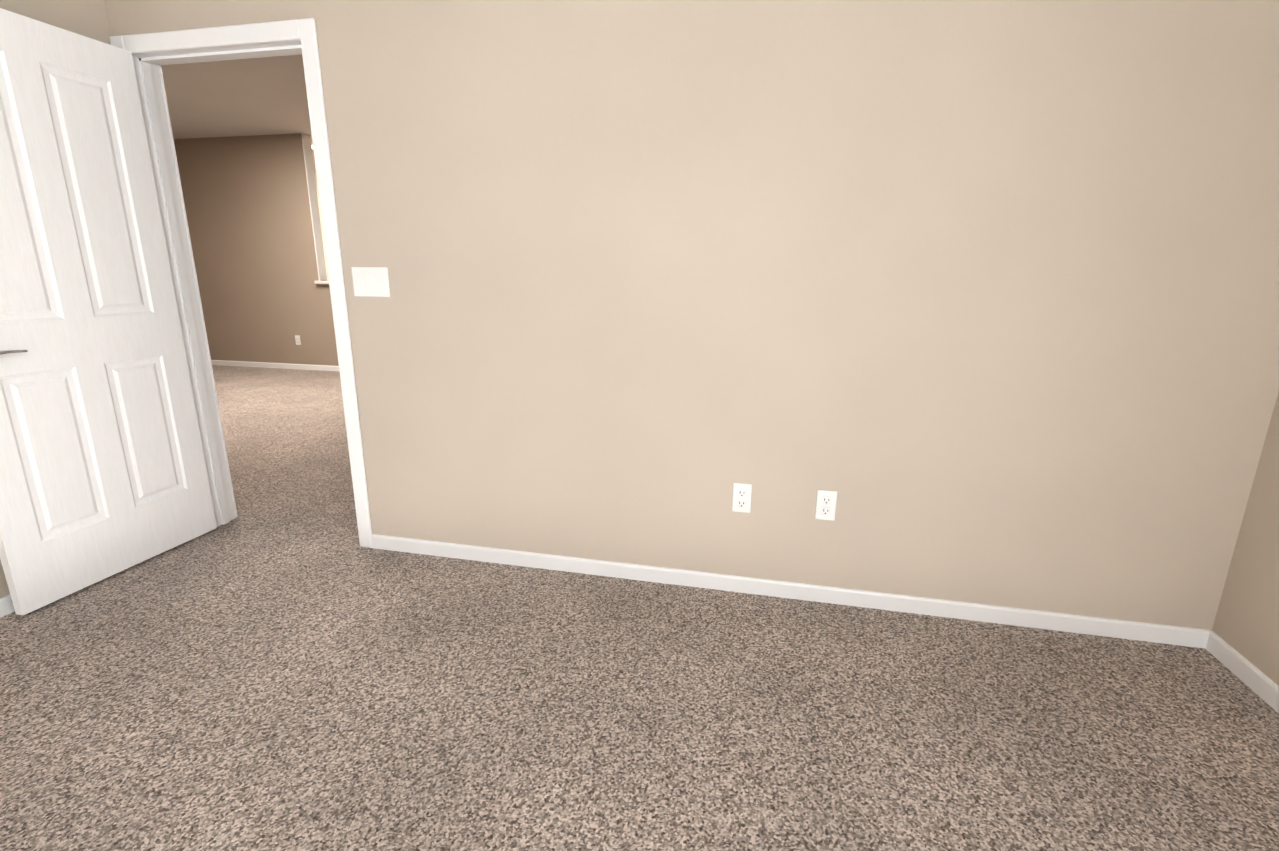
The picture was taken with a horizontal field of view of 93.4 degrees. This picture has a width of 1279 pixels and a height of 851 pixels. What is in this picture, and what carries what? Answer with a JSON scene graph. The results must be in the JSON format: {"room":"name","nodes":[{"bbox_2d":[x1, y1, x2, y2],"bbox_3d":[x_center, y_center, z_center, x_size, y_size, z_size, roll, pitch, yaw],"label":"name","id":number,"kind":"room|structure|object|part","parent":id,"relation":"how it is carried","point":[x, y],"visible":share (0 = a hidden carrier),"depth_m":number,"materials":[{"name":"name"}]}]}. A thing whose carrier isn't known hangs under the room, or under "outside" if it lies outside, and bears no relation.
{"room":"empty bedroom","nodes":[
{"label":"empty bedroom","id":0,"kind":"room"},
{"bbox_2d":[0,0,110,597],"bbox_3d":[-2.684,-0.283,0.398,0.120,2.758,4.660,4,15,12],"label":"wall","id":1,"kind":"structure","parent":0,"point":[88,18],"depth_m":2.26,"materials":[{"name":"beige paint"}]},
{"bbox_2d":[0,594,14,617],"bbox_3d":[-2.426,0.800,1.598,0.013,0.064,2.805,4,15,12],"label":"baseboard","id":2,"kind":"structure","parent":1,"relation":"attached to","point":[6,606],"depth_m":2.18,"materials":[{"name":"white wood"}]},
{"bbox_2d":[161,54,315,171],"bbox_3d":[-3.704,-3.144,5.914,9.200,0.198,6.700,4,15,12],"label":"ceiling","id":3,"kind":"structure","parent":0,"point":[250,97],"depth_m":5.31,"materials":[{"name":"paint"}]},
{"bbox_2d":[174,133,338,365],"bbox_3d":[-3.537,-2.004,7.024,9.200,2.758,0.120,4,15,12],"label":"wall","id":4,"kind":"structure","parent":0,"point":[264,297],"depth_m":7.18,"materials":[{"name":"paint"}]},
{"bbox_2d":[211,360,338,370],"bbox_3d":[-2.685,-0.627,7.109,7.400,0.064,0.013,4,15,12],"label":"baseboard","id":5,"kind":"structure","parent":4,"relation":"attached to","point":[277,365],"depth_m":7.50,"materials":[{"name":"white wood"}]},
{"bbox_2d":[295,335,300,344],"bbox_3d":[-4.165,-1.041,7.349,0.070,0.115,0.009,4,15,12],"label":"outlet","id":6,"kind":"object","parent":4,"relation":"attached to","point":[297,339],"visible":1,"depth_m":7.35,"materials":[{"name":"white plastic"}]},
{"bbox_2d":[301,133,326,280],"bbox_3d":[-3.055,-2.443,6.799,1.422,1.590,0.124,4,15,12],"label":"trim","id":7,"kind":"structure","parent":4,"relation":"attached to","point":[313,200],"depth_m":6.93,"materials":[{"name":"white wood"}]},
{"bbox_2d":[314,280,328,283],"bbox_3d":[-3.040,-1.679,7.098,1.480,0.040,0.420,4,15,12],"label":"sill","id":8,"kind":"structure","parent":4,"relation":"attached to","point":[321,282],"depth_m":7.03,"materials":[{"name":"white wood"}]},
{"bbox_2d":[212,365,357,531],"bbox_3d":[-3.109,-0.101,5.307,7.400,0.060,4.100,4,15,12],"label":"floor","id":9,"kind":"structure","parent":0,"point":[285,437],"depth_m":4.27,"materials":[{"name":"beige carpet"}]},
{"bbox_2d":[315,172,328,279],"bbox_3d":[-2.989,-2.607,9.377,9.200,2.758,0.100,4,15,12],"label":"window","id":10,"kind":"structure","parent":0,"point":[321,225],"depth_m":9.67,"materials":[{"name":"paint"}]},
{"bbox_2d":[0,518,1278,850],"bbox_3d":[-0.537,1.205,0.343,4.280,0.060,4.780,4,15,12],"label":"floor carpet","id":11,"kind":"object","parent":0,"point":[236,684],"visible":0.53,"depth_m":1.69,"materials":[{"name":"beige carpet"}]},
{"bbox_2d":[105,0,1278,629],"bbox_3d":[-0.070,-0.727,2.204,4.400,2.758,0.120,4,15,12],"label":"wall","id":12,"kind":"structure","parent":0,"point":[967,300],"depth_m":2.06,"materials":[{"name":"beige paint"}]},
{"bbox_2d":[109,18,371,547],"bbox_3d":[-1.638,-0.513,2.625,0.940,2.105,0.152,4,15,12],"label":"door frame","id":13,"kind":"structure","parent":12,"relation":"attached to","point":[304,31],"depth_m":2.52,"materials":[{"name":"white wood"}]},
{"bbox_2d":[0,8,216,615],"bbox_3d":[-2.119,-0.400,2.275,0.153,2.030,0.788,4,15,13],"label":"door leaf","id":14,"kind":"structure","parent":13,"relation":"attached to","point":[103,473],"depth_m":2.28,"materials":[{"name":"white wood"}]},
{"bbox_3d":[-2.187,-0.243,2.023,0.153,0.066,0.149,4,15,13],"label":"handle","id":15,"kind":"part","parent":14,"relation":"part of","materials":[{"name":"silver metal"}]},
{"bbox_2d":[351,267,389,296],"bbox_3d":[-1.075,-0.573,2.407,0.162,0.115,0.013,4,15,12],"label":"light switch","id":16,"kind":"object","parent":12,"relation":"attached to","point":[370,281],"visible":1,"depth_m":2.40,"materials":[{"name":"white plastic"}]},
{"bbox_2d":[732,483,751,512],"bbox_3d":[0.388,0.275,2.286,0.070,0.115,0.009,4,15,12],"label":"electrical outlet","id":17,"kind":"object","parent":12,"relation":"attached to","point":[741,499],"visible":1,"depth_m":2.28,"materials":[{"name":"white plastic"}]},
{"bbox_2d":[371,534,1207,647],"bbox_3d":[0.354,0.622,2.381,3.195,0.064,0.013,4,15,12],"label":"baseboard","id":18,"kind":"structure","parent":12,"relation":"attached to","point":[1107,627],"depth_m":2.30,"materials":[{"name":"white wood"}]},
{"bbox_2d":[815,490,836,520],"bbox_3d":[0.688,0.295,2.221,0.070,0.115,0.009,4,15,12],"label":"electrical outlet","id":19,"kind":"object","parent":12,"relation":"attached to","point":[826,505],"visible":1,"depth_m":2.22,"materials":[{"name":"white plastic"}]},
{"bbox_2d":[1212,391,1278,685],"bbox_3d":[1.491,-0.013,-0.506,0.120,2.758,4.660,4,15,12],"label":"wall","id":20,"kind":"structure","parent":0,"point":[1246,624],"depth_m":1.86,"materials":[{"name":"beige paint"}]},
{"bbox_2d":[1204,630,1278,713],"bbox_3d":[1.427,1.272,-0.098,0.013,0.064,4.540,4,15,12],"label":"baseboard","id":21,"kind":"structure","parent":20,"relation":"attached to","point":[1259,683],"depth_m":1.88,"materials":[{"name":"white wood"}]}
]}

